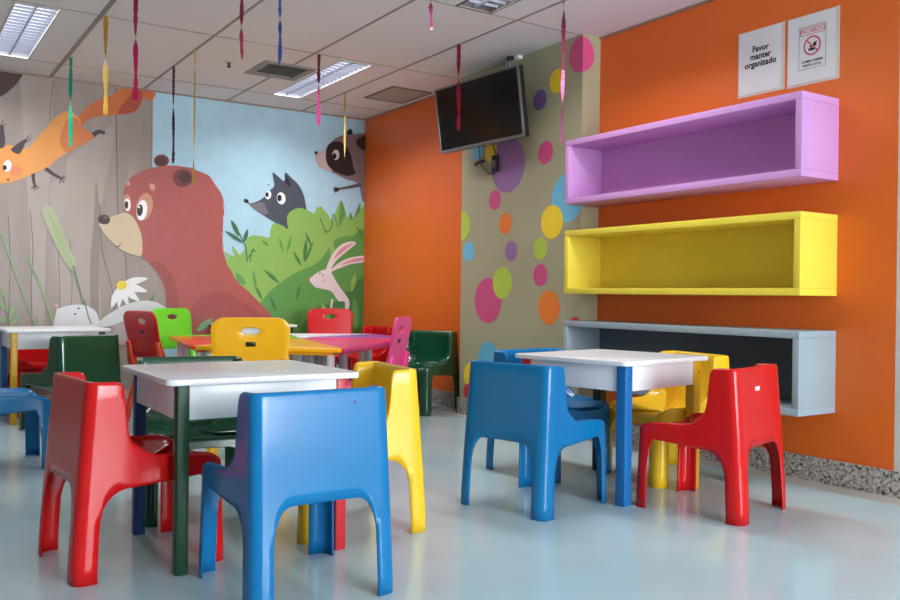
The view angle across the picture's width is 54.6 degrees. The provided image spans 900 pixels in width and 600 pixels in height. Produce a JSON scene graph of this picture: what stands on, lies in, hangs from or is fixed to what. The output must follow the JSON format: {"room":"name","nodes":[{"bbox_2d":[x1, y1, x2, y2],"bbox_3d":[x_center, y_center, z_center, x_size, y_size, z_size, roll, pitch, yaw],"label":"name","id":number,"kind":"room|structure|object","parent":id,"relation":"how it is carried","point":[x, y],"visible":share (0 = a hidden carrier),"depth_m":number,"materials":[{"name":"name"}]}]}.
{"room":"children's room","nodes":[
{"label":"children's room","id":0,"kind":"room"},
{"bbox_2d":[2,71,364,395],"bbox_3d":[-3.649,-0.587,7.055,6.860,2.920,0.150,0,0,-33],"label":"wall","id":1,"kind":"structure","parent":0,"point":[2,71],"depth_m":7.54,"materials":[{"name":"white paint"}]},
{"bbox_2d":[43,391,129,401],"bbox_3d":[-3.682,0.829,6.951,6.710,0.090,0.018,0,0,-33],"label":"baseboard","id":2,"kind":"structure","parent":1,"relation":"attached to","point":[126,392],"depth_m":7.52,"materials":[{"name":"stone"}]},
{"bbox_2d":[0,71,364,394],"bbox_3d":[-3.660,-0.526,6.952,6.689,2.615,0.012,0,0,-33],"label":"wall mural","id":3,"kind":"object","parent":1,"relation":"attached to","point":[102,227],"visible":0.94,"depth_m":7.72,"materials":[{"name":"multicoloured paint"}]},
{"bbox_2d":[0,0,714,120],"bbox_3d":[-2.142,-1.810,4.647,6.710,0.014,5.505,0,0,-33],"label":"trim","id":4,"kind":"structure","parent":1,"relation":"attached to","point":[705,1],"depth_m":7.39,"materials":[{"name":"white paint"}]},
{"bbox_2d":[0,0,704,118],"bbox_3d":[-0.237,-1.791,1.755,6.710,0.020,12.430,0,0,-33],"label":"ceiling","id":5,"kind":"structure","parent":0,"point":[404,37],"depth_m":6.04,"materials":[{"name":"tile"}]},
{"bbox_2d":[0,1,61,58],"bbox_3d":[-2.932,-1.876,5.976,0.272,0.094,1.415,0,0,-33],"label":"ceiling light","id":6,"kind":"object","parent":5,"relation":"attached to","point":[25,25],"visible":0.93,"depth_m":5.92,"materials":[{"name":"white metal"}]},
{"bbox_2d":[68,57,72,146],"bbox_3d":[-2.866,-1.494,6.579,0.023,0.675,0.035,1,0,30],"label":"streamer","id":7,"kind":"object","parent":5,"relation":"hanging from","point":[70,89],"visible":1,"depth_m":6.58,"materials":[{"name":"paper"}]},
{"bbox_2d":[103,15,108,114],"bbox_3d":[-2.203,-1.502,5.572,0.035,0.634,0.025,1,0,4],"label":"streamer","id":8,"kind":"object","parent":5,"relation":"hanging from","point":[105,21],"visible":1,"depth_m":5.57,"materials":[{"name":"paper"}]},
{"bbox_2d":[132,0,138,99],"bbox_3d":[-1.854,-1.496,5.140,0.035,0.632,0.026,1,0,-19],"label":"streamer","id":9,"kind":"object","parent":5,"relation":"hanging from","point":[135,8],"visible":1,"depth_m":5.14,"materials":[{"name":"paper"}]},
{"bbox_2d":[172,67,174,162],"bbox_3d":[-2.163,-1.448,6.812,0.025,0.753,0.022,0,0,-33],"label":"streamer","id":10,"kind":"object","parent":5,"relation":"hanging from","point":[173,70],"visible":1,"depth_m":6.81,"materials":[{"name":"paper"}]},
{"bbox_2d":[192,51,195,185],"bbox_3d":[-1.867,-1.326,6.356,0.018,0.986,0.022,1,0,-6],"label":"streamer","id":11,"kind":"object","parent":5,"relation":"hanging from","point":[194,120],"visible":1,"depth_m":6.36,"materials":[{"name":"paper"}]},
{"bbox_2d":[224,61,232,67],"bbox_3d":[-1.693,-1.802,6.670,0.068,0.040,0.068,0,0,-33],"label":"sprinkler","id":12,"kind":"object","parent":5,"relation":"attached to","point":[226,62],"visible":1,"depth_m":6.66,"materials":[{"name":"grey metal"}]},
{"bbox_2d":[239,0,243,58],"bbox_3d":[-1.225,-1.611,5.118,0.031,0.389,0.017,0,0,-33],"label":"streamer","id":13,"kind":"object","parent":5,"relation":"hanging from","point":[241,14],"visible":1,"depth_m":5.12,"materials":[{"name":"paper"}]},
{"bbox_2d":[278,0,281,65],"bbox_3d":[-1.015,-1.588,5.196,0.027,0.431,0.028,1,0,11],"label":"streamer","id":14,"kind":"object","parent":5,"relation":"hanging from","point":[279,4],"visible":1,"depth_m":5.20,"materials":[{"name":"paper"}]},
{"bbox_2d":[244,60,316,80],"bbox_3d":[-1.343,-1.870,6.906,0.430,0.118,0.450,0,0,-33],"label":"ceiling vent","id":15,"kind":"object","parent":5,"relation":"in","point":[266,68],"visible":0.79,"depth_m":6.93,"materials":[{"name":"metal"}]},
{"bbox_2d":[0,0,580,110],"bbox_3d":[-0.237,-1.780,1.755,6.710,0.006,12.430,0,0,-33],"label":"trim","id":16,"kind":"structure","parent":5,"relation":"attached to","point":[109,5],"depth_m":6.12,"materials":[{"name":"grey metal"}]},
{"bbox_2d":[317,54,320,125],"bbox_3d":[-0.969,-1.546,6.418,0.028,0.526,0.030,1,0,23],"label":"streamer","id":17,"kind":"object","parent":5,"relation":"hanging from","point":[318,56],"visible":1,"depth_m":6.42,"materials":[{"name":"paper"}]},
{"bbox_2d":[272,60,372,97],"bbox_3d":[-1.086,-1.861,7.216,0.270,0.094,1.385,0,0,-33],"label":"ceiling light","id":18,"kind":"object","parent":5,"relation":"attached to","point":[342,69],"visible":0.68,"depth_m":7.20,"materials":[{"name":"white metal"}]},
{"bbox_2d":[344,93,345,159],"bbox_3d":[-0.921,-1.519,7.626,0.018,0.590,0.024,1,0,6],"label":"streamer","id":19,"kind":"object","parent":5,"relation":"hanging from","point":[344,93],"visible":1,"depth_m":7.62,"materials":[{"name":"paper"}]},
{"bbox_2d":[364,86,432,103],"bbox_3d":[-0.460,-1.808,7.692,0.400,0.009,0.520,0,0,-33],"label":"ceiling hatch","id":20,"kind":"object","parent":5,"relation":"attached to","point":[394,94],"visible":1,"depth_m":7.67,"materials":[{"name":"beige"}]},
{"bbox_2d":[428,0,432,30],"bbox_3d":[-0.111,-1.665,4.981,0.031,0.253,0.028,1,0,0],"label":"streamer","id":21,"kind":"object","parent":5,"relation":"hanging from","point":[430,7],"visible":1,"depth_m":4.98,"materials":[{"name":"paper"}]},
{"bbox_2d":[456,44,460,129],"bbox_3d":[0.060,-1.493,6.111,0.032,0.604,0.026,0,0,-33],"label":"streamer","id":22,"kind":"object","parent":5,"relation":"hanging from","point":[458,92],"visible":1,"depth_m":6.11,"materials":[{"name":"paper"}]},
{"bbox_2d":[456,0,520,13],"bbox_3d":[0.533,-1.830,4.789,0.265,0.094,1.410,0,0,-33],"label":"ceiling light","id":23,"kind":"object","parent":5,"relation":"attached to","point":[486,6],"visible":1,"depth_m":5.34,"materials":[{"name":"white metal"}]},
{"bbox_2d":[506,55,522,67],"bbox_3d":[0.450,-1.596,6.441,0.085,0.400,0.175,0,0,-33],"label":"security camera","id":24,"kind":"object","parent":5,"relation":"attached to","point":[510,59],"visible":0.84,"depth_m":6.40,"materials":[{"name":"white plastic"}]},
{"bbox_2d":[560,1,565,143],"bbox_3d":[0.673,-1.360,5.199,0.031,0.848,0.027,0,0,-33],"label":"streamer","id":25,"kind":"object","parent":5,"relation":"hanging from","point":[563,23],"visible":1,"depth_m":5.20,"materials":[{"name":"paper"}]},
{"bbox_2d":[0,402,899,599],"bbox_3d":[-0.248,0.988,1.873,6.860,0.100,12.580,0,0,-33],"label":"floor","id":26,"kind":"structure","parent":0,"point":[824,545],"depth_m":3.34,"materials":[{"name":"plastic"}]},
{"bbox_2d":[0,388,50,468],"bbox_3d":[-2.472,0.571,4.726,0.525,0.656,0.488,0,0,-35],"label":"chair","id":27,"kind":"object","parent":26,"relation":"on","point":[34,407],"visible":0.94,"depth_m":4.66,"materials":[{"name":"blue plastic"}]},
{"bbox_2d":[7,348,48,417],"bbox_3d":[-3.192,0.552,6.838,0.488,0.656,0.525,0,0,-31],"label":"chair","id":28,"kind":"object","parent":26,"relation":"on","point":[29,360],"visible":0.25,"depth_m":6.91,"materials":[{"name":"red plastic"}]},
{"bbox_2d":[0,326,110,424],"bbox_3d":[-3.002,0.546,6.567,0.712,0.675,0.695,0,0,-33],"label":"table","id":29,"kind":"object","parent":26,"relation":"on","point":[15,338],"visible":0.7,"depth_m":6.26,"materials":[{"name":"white laminate"}]},
{"bbox_2d":[18,334,120,430],"bbox_3d":[-2.617,0.563,6.019,0.525,0.656,0.488,1,0,33],"label":"chair","id":30,"kind":"object","parent":26,"relation":"on","point":[97,357],"visible":0.65,"depth_m":5.87,"materials":[{"name":"green plastic"}]},
{"bbox_2d":[38,372,223,586],"bbox_3d":[-1.145,0.594,3.133,0.525,0.656,0.488,0,0,-38],"label":"chair","id":31,"kind":"object","parent":26,"relation":"on","point":[90,446],"visible":0.94,"depth_m":2.88,"materials":[{"name":"red plastic"}]},
{"bbox_2d":[123,311,164,422],"bbox_3d":[-2.054,0.488,6.355,0.464,0.822,0.497,1,0,39],"label":"chair","id":32,"kind":"object","parent":26,"relation":"on","point":[143,340],"visible":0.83,"depth_m":6.22,"materials":[{"name":"red plastic"}]},
{"bbox_2d":[152,308,196,355],"bbox_3d":[-2.144,0.482,7.167,0.486,0.824,0.464,1,0,32],"label":"chair","id":33,"kind":"object","parent":26,"relation":"on","point":[167,327],"visible":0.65,"depth_m":7.25,"materials":[{"name":"plastic"}]},
{"bbox_2d":[137,356,242,527],"bbox_3d":[-1.127,0.591,3.839,0.488,0.656,0.525,1,0,-23],"label":"chair","id":34,"kind":"object","parent":26,"relation":"on","point":[215,432],"visible":0.3,"depth_m":3.79,"materials":[{"name":"green plastic"}]},
{"bbox_2d":[169,336,210,356],"bbox_3d":[-1.559,0.595,6.384,0.834,0.612,1.372,1,0,-24],"label":"table","id":35,"kind":"object","parent":26,"relation":"on","point":[190,342],"visible":0.23,"depth_m":6.29,"materials":[{"name":"orange plastic"}]},
{"bbox_2d":[172,334,296,356],"bbox_3d":[-1.654,0.591,6.942,0.987,0.612,0.626,0,0,-33],"label":"table","id":36,"kind":"object","parent":26,"relation":"on","point":[186,350],"visible":0.06,"depth_m":6.88,"materials":[{"name":"plastic"}]},
{"bbox_2d":[122,360,358,575],"bbox_3d":[-0.818,0.593,3.339,0.712,0.662,0.695,0,0,-33],"label":"table","id":37,"kind":"object","parent":26,"relation":"on","point":[182,392],"visible":0.82,"depth_m":3.08,"materials":[{"name":"white laminate"}]},
{"bbox_2d":[206,317,289,454],"bbox_3d":[-1.132,0.505,4.925,0.464,0.824,0.486,1,0,-13],"label":"chair","id":38,"kind":"object","parent":26,"relation":"on","point":[227,338],"visible":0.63,"depth_m":4.71,"materials":[{"name":"yellow plastic"}]},
{"bbox_2d":[210,323,296,333],"bbox_3d":[-1.766,0.552,7.790,0.570,0.680,0.695,0,0,-33],"label":"table","id":39,"kind":"object","parent":26,"relation":"on","point":[245,330],"visible":0.11,"depth_m":7.48,"materials":[{"name":"white laminate"}]},
{"bbox_2d":[195,338,341,367],"bbox_3d":[-1.092,0.602,6.075,0.965,0.612,1.149,1,0,7],"label":"table","id":40,"kind":"object","parent":26,"relation":"on","point":[297,346],"visible":0.35,"depth_m":5.55,"materials":[{"name":"yellow plastic"}]},
{"bbox_2d":[198,385,392,599],"bbox_3d":[-0.513,0.603,2.865,0.488,0.656,0.525,0,0,-34],"label":"chair","id":41,"kind":"object","parent":26,"relation":"on","point":[315,448],"visible":1,"depth_m":2.66,"materials":[{"name":"blue plastic"}]},
{"bbox_2d":[290,333,365,363],"bbox_3d":[-1.000,0.597,7.220,0.708,0.612,0.637,1,0,-8],"label":"table","id":42,"kind":"object","parent":26,"relation":"on","point":[362,355],"visible":0.09,"depth_m":7.26,"materials":[{"name":"white plastic"}]},
{"bbox_2d":[307,308,353,379],"bbox_3d":[-1.071,0.491,7.779,0.464,0.824,0.486,1,0,-8],"label":"chair","id":43,"kind":"object","parent":26,"relation":"on","point":[317,322],"visible":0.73,"depth_m":7.97,"materials":[{"name":"red plastic"}]},
{"bbox_2d":[305,337,390,369],"bbox_3d":[-0.845,0.604,6.282,0.714,0.612,1.505,1,0,13],"label":"table","id":44,"kind":"object","parent":26,"relation":"on","point":[348,345],"visible":0.23,"depth_m":6.16,"materials":[{"name":"pink plastic"}]},
{"bbox_2d":[309,334,390,360],"bbox_3d":[-0.799,0.600,7.074,0.768,0.612,0.686,0,0,-33],"label":"table","id":45,"kind":"object","parent":26,"relation":"on","point":[369,352],"visible":0.18,"depth_m":7.18,"materials":[{"name":"purple plastic"}]},
{"bbox_2d":[297,361,425,545],"bbox_3d":[-0.424,0.600,3.608,0.525,0.656,0.488,1,0,-26],"label":"chair","id":46,"kind":"object","parent":26,"relation":"on","point":[399,382],"visible":0.26,"depth_m":3.48,"materials":[{"name":"yellow plastic"}]},
{"bbox_2d":[335,325,392,367],"bbox_3d":[-0.789,0.574,8.134,0.525,0.656,0.488,0,0,-37],"label":"chair","id":47,"kind":"object","parent":26,"relation":"on","point":[381,354],"visible":0.27,"depth_m":8.22,"materials":[{"name":"red plastic"}]},
{"bbox_2d":[347,316,411,387],"bbox_3d":[-0.517,0.510,5.277,0.486,0.824,0.464,1,0,10],"label":"chair","id":48,"kind":"object","parent":26,"relation":"on","point":[397,353],"visible":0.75,"depth_m":5.27,"materials":[{"name":"pink plastic"}]},
{"bbox_2d":[406,330,459,415],"bbox_3d":[-0.242,0.585,7.177,0.488,0.656,0.525,1,0,33],"label":"chair","id":49,"kind":"object","parent":26,"relation":"on","point":[432,352],"visible":0.64,"depth_m":7.24,"materials":[{"name":"green plastic"}]},
{"bbox_2d":[461,360,606,521],"bbox_3d":[0.394,0.607,4.021,0.488,0.656,0.525,1,0,42],"label":"chair","id":50,"kind":"object","parent":26,"relation":"on","point":[524,404],"visible":1,"depth_m":3.81,"materials":[{"name":"blue plastic"}]},
{"bbox_2d":[486,348,610,482],"bbox_3d":[0.540,0.605,4.771,0.488,0.656,0.525,0,0,-39],"label":"chair","id":51,"kind":"object","parent":26,"relation":"on","point":[580,407],"visible":0.33,"depth_m":4.74,"materials":[{"name":"blue plastic"}]},
{"bbox_2d":[515,349,707,506],"bbox_3d":[0.809,0.607,4.390,0.712,0.662,0.695,0,0,-43],"label":"table","id":52,"kind":"object","parent":26,"relation":"on","point":[623,372],"visible":0.81,"depth_m":4.12,"materials":[{"name":"white plastic"}]},
{"bbox_2d":[609,350,729,488],"bbox_3d":[1.171,0.613,4.659,0.525,0.656,0.488,1,0,-24],"label":"chair","id":53,"kind":"object","parent":26,"relation":"on","point":[668,404],"visible":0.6,"depth_m":4.66,"materials":[{"name":"yellow plastic"}]},
{"bbox_2d":[636,363,785,525],"bbox_3d":[1.193,0.617,3.979,0.525,0.656,0.488,1,0,43],"label":"chair","id":54,"kind":"object","parent":26,"relation":"on","point":[742,412],"visible":1,"depth_m":3.76,"materials":[{"name":"red plastic"}]},
{"bbox_2d":[459,34,600,398],"bbox_3d":[0.551,-0.445,6.495,0.160,2.740,1.430,0,0,-33],"label":"column","id":55,"kind":"structure","parent":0,"point":[518,324],"depth_m":6.30,"materials":[{"name":"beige paint"}]},
{"bbox_2d":[461,211,469,239],"bbox_3d":[0.125,-0.598,6.994,0.001,0.234,0.125,0,0,-33],"label":"dot","id":56,"kind":"object","parent":55,"relation":"attached to","point":[465,222],"visible":1,"depth_m":7.01,"materials":[{"name":"green paint"}]},
{"bbox_2d":[463,384,468,398],"bbox_3d":[0.141,0.728,6.951,0.001,0.120,0.120,0,0,-33],"label":"dot","id":57,"kind":"object","parent":55,"relation":"attached to","point":[466,386],"visible":0.57,"depth_m":6.96,"materials":[{"name":"red paint"}]},
{"bbox_2d":[464,362,469,383],"bbox_3d":[0.172,0.602,6.906,0.001,0.222,0.222,0,0,-33],"label":"dot","id":58,"kind":"object","parent":55,"relation":"attached to","point":[467,368],"visible":0.39,"depth_m":6.96,"materials":[{"name":"yellow paint"}]},
{"bbox_2d":[463,241,474,261],"bbox_3d":[0.150,-0.387,6.954,0.001,0.160,0.160,0,0,-33],"label":"dot","id":59,"kind":"object","parent":55,"relation":"attached to","point":[468,251],"visible":1,"depth_m":6.96,"materials":[{"name":"blue paint"}]},
{"bbox_2d":[472,146,483,159],"bbox_3d":[0.218,-1.181,6.858,0.001,0.158,0.158,0,0,-33],"label":"dot","id":60,"kind":"object","parent":55,"relation":"attached to","point":[475,151],"visible":0.61,"depth_m":6.86,"materials":[{"name":"blue paint"}]},
{"bbox_2d":[434,64,528,153],"bbox_3d":[0.280,-1.400,6.534,0.272,0.502,0.988,0,0,-37],"label":"television","id":61,"kind":"object","parent":55,"relation":"attached to","point":[493,108],"visible":0.98,"depth_m":6.41,"materials":[{"name":"black plastic"}]},
{"bbox_2d":[478,342,496,361],"bbox_3d":[0.295,0.463,6.722,0.001,0.278,0.278,0,0,-33],"label":"dot","id":62,"kind":"object","parent":55,"relation":"attached to","point":[486,352],"visible":0.42,"depth_m":6.73,"materials":[{"name":"blue paint"}]},
{"bbox_2d":[475,278,500,322],"bbox_3d":[0.292,0.004,6.732,0.001,0.348,0.348,0,0,-33],"label":"dot","id":63,"kind":"object","parent":55,"relation":"attached to","point":[487,304],"visible":1,"depth_m":6.74,"materials":[{"name":"pink paint"}]},
{"bbox_2d":[485,144,496,161],"bbox_3d":[0.314,-1.141,6.713,0.001,0.154,0.154,0,0,-33],"label":"dot","id":64,"kind":"object","parent":55,"relation":"attached to","point":[489,151],"visible":0.76,"depth_m":6.73,"materials":[{"name":"yellow paint"}]},
{"bbox_2d":[489,190,500,209],"bbox_3d":[0.344,-0.766,6.666,0.001,0.154,0.154,0,0,-33],"label":"dot","id":65,"kind":"object","parent":55,"relation":"attached to","point":[495,197],"visible":1,"depth_m":6.67,"materials":[{"name":"pink paint"}]},
{"bbox_2d":[491,155,498,171],"bbox_3d":[0.343,-1.041,6.637,0.035,0.125,0.056,0,0,-33],"label":"power adapter","id":66,"kind":"object","parent":55,"relation":"attached to","point":[495,158],"visible":1,"depth_m":6.62,"materials":[{"name":"black plastic"}]},
{"bbox_2d":[474,144,495,174],"bbox_3d":[0.271,-1.106,6.749,0.033,0.290,0.279,0,0,-33],"label":"power cable","id":67,"kind":"object","parent":66,"relation":"attached to","point":[480,161],"visible":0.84,"depth_m":6.78,"materials":[{"name":"black plastic"}]},
{"bbox_2d":[493,267,511,298],"bbox_3d":[0.395,-0.128,6.578,0.001,0.242,0.242,0,0,-33],"label":"dot","id":68,"kind":"object","parent":55,"relation":"attached to","point":[502,279],"visible":1,"depth_m":6.58,"materials":[{"name":"green paint"}]},
{"bbox_2d":[499,213,511,233],"bbox_3d":[0.416,-0.575,6.553,0.001,0.158,0.158,0,0,-33],"label":"dot","id":69,"kind":"object","parent":55,"relation":"attached to","point":[505,222],"visible":1,"depth_m":6.55,"materials":[{"name":"orange paint"}]},
{"bbox_2d":[492,139,524,192],"bbox_3d":[0.434,-1.013,6.532,0.001,0.414,0.414,0,0,-33],"label":"dot","id":70,"kind":"object","parent":55,"relation":"attached to","point":[511,154],"visible":0.84,"depth_m":6.51,"materials":[{"name":"purple paint"}]},
{"bbox_2d":[505,241,516,260],"bbox_3d":[0.453,-0.365,6.493,0.001,0.150,0.150,0,0,-33],"label":"dot","id":71,"kind":"object","parent":55,"relation":"attached to","point":[511,248],"visible":1,"depth_m":6.50,"materials":[{"name":"purple paint"}]},
{"bbox_2d":[456,397,589,419],"bbox_3d":[0.528,0.860,6.496,0.178,0.130,1.466,0,0,-33],"label":"baseboard","id":72,"kind":"structure","parent":55,"relation":"attached to","point":[461,403],"depth_m":7.00,"materials":[{"name":"stone"}]},
{"bbox_2d":[533,264,546,285],"bbox_3d":[0.643,-0.178,6.203,0.001,0.156,0.156,0,0,-33],"label":"dot","id":73,"kind":"object","parent":55,"relation":"attached to","point":[540,272],"visible":1,"depth_m":6.20,"materials":[{"name":"pink paint"}]},
{"bbox_2d":[533,238,546,258],"bbox_3d":[0.643,-0.367,6.204,0.001,0.156,0.156,0,0,-33],"label":"dot","id":74,"kind":"object","parent":55,"relation":"attached to","point":[540,245],"visible":1,"depth_m":6.20,"materials":[{"name":"green paint"}]},
{"bbox_2d":[533,89,546,110],"bbox_3d":[0.642,-1.429,6.222,0.001,0.150,0.150,0,0,-33],"label":"dot","id":75,"kind":"object","parent":55,"relation":"attached to","point":[539,101],"visible":1,"depth_m":6.22,"materials":[{"name":"purple paint"}]},
{"bbox_2d":[538,141,552,163],"bbox_3d":[0.675,-1.044,6.166,0.001,0.164,0.164,0,0,-33],"label":"dot","id":76,"kind":"object","parent":55,"relation":"attached to","point":[545,152],"visible":1,"depth_m":6.17,"materials":[{"name":"pink paint"}]},
{"bbox_2d":[538,291,559,323],"bbox_3d":[0.694,0.052,6.121,0.001,0.238,0.238,0,0,-33],"label":"dot","id":77,"kind":"object","parent":55,"relation":"attached to","point":[548,305],"visible":1,"depth_m":6.12,"materials":[{"name":"orange paint"}]},
{"bbox_2d":[541,205,562,238],"bbox_3d":[0.713,-0.547,6.101,0.001,0.238,0.238,0,0,-33],"label":"dot","id":78,"kind":"object","parent":55,"relation":"attached to","point":[552,217],"visible":1,"depth_m":6.10,"materials":[{"name":"yellow paint"}]},
{"bbox_2d":[550,69,564,92],"bbox_3d":[0.748,-1.524,6.062,0.001,0.168,0.168,0,0,-33],"label":"dot","id":79,"kind":"object","parent":55,"relation":"attached to","point":[555,80],"visible":0.79,"depth_m":6.07,"materials":[{"name":"yellow paint"}]},
{"bbox_2d":[551,174,582,221],"bbox_3d":[0.809,-0.702,5.987,0.032,0.336,0.306,0,0,-33],"label":"dot","id":80,"kind":"object","parent":55,"relation":"attached to","point":[569,212],"visible":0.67,"depth_m":6.00,"materials":[{"name":"blue paint"}]},
{"bbox_2d":[569,36,593,71],"bbox_3d":[0.896,-1.656,5.934,0.104,0.242,0.140,0,0,-33],"label":"dot","id":81,"kind":"object","parent":55,"relation":"attached to","point":[581,55],"visible":1,"depth_m":5.88,"materials":[{"name":"pink paint"}]},
{"bbox_2d":[363,0,899,471],"bbox_3d":[2.612,-0.498,3.649,0.150,2.920,12.430,0,0,-33],"label":"wall","id":82,"kind":"structure","parent":0,"point":[683,63],"depth_m":5.01,"materials":[{"name":"orange paint"}]},
{"bbox_2d":[432,388,899,505],"bbox_3d":[2.526,0.897,3.609,0.018,0.130,12.430,0,0,-33],"label":"baseboard","id":83,"kind":"structure","parent":82,"relation":"attached to","point":[884,482],"depth_m":4.51,"materials":[{"name":"stone"}]},
{"bbox_2d":[563,320,835,416],"bbox_3d":[1.363,0.358,5.116,0.310,0.422,1.763,0,0,-33],"label":"wall shelf","id":84,"kind":"object","parent":82,"relation":"attached to","point":[805,359],"visible":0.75,"depth_m":4.79,"materials":[{"name":"grey paint"}]},
{"bbox_2d":[564,211,837,295],"bbox_3d":[1.370,-0.239,5.113,0.310,0.417,1.763,0,0,-33],"label":"wall shelf","id":85,"kind":"object","parent":82,"relation":"attached to","point":[794,253],"visible":1,"depth_m":5.04,"materials":[{"name":"yellow paint"}]},
{"bbox_2d":[565,90,838,207],"bbox_3d":[1.377,-0.831,5.110,0.310,0.420,1.763,0,0,-33],"label":"wall shelf","id":86,"kind":"object","parent":82,"relation":"attached to","point":[789,139],"visible":1,"depth_m":5.02,"materials":[{"name":"purple paint"}]},
{"bbox_2d":[738,21,784,98],"bbox_3d":[1.733,-1.332,4.855,0.003,0.368,0.305,0,0,-33],"label":"paper notice","id":87,"kind":"object","parent":82,"relation":"attached to","point":[761,52],"visible":1,"depth_m":4.85,"materials":[{"name":"paper"}]},
{"bbox_2d":[787,5,839,88],"bbox_3d":[1.909,-1.324,4.586,0.004,0.372,0.306,0,0,-33],"label":"paper notice","id":88,"kind":"object","parent":82,"relation":"attached to","point":[813,40],"visible":1,"depth_m":4.58,"materials":[{"name":"paper"}]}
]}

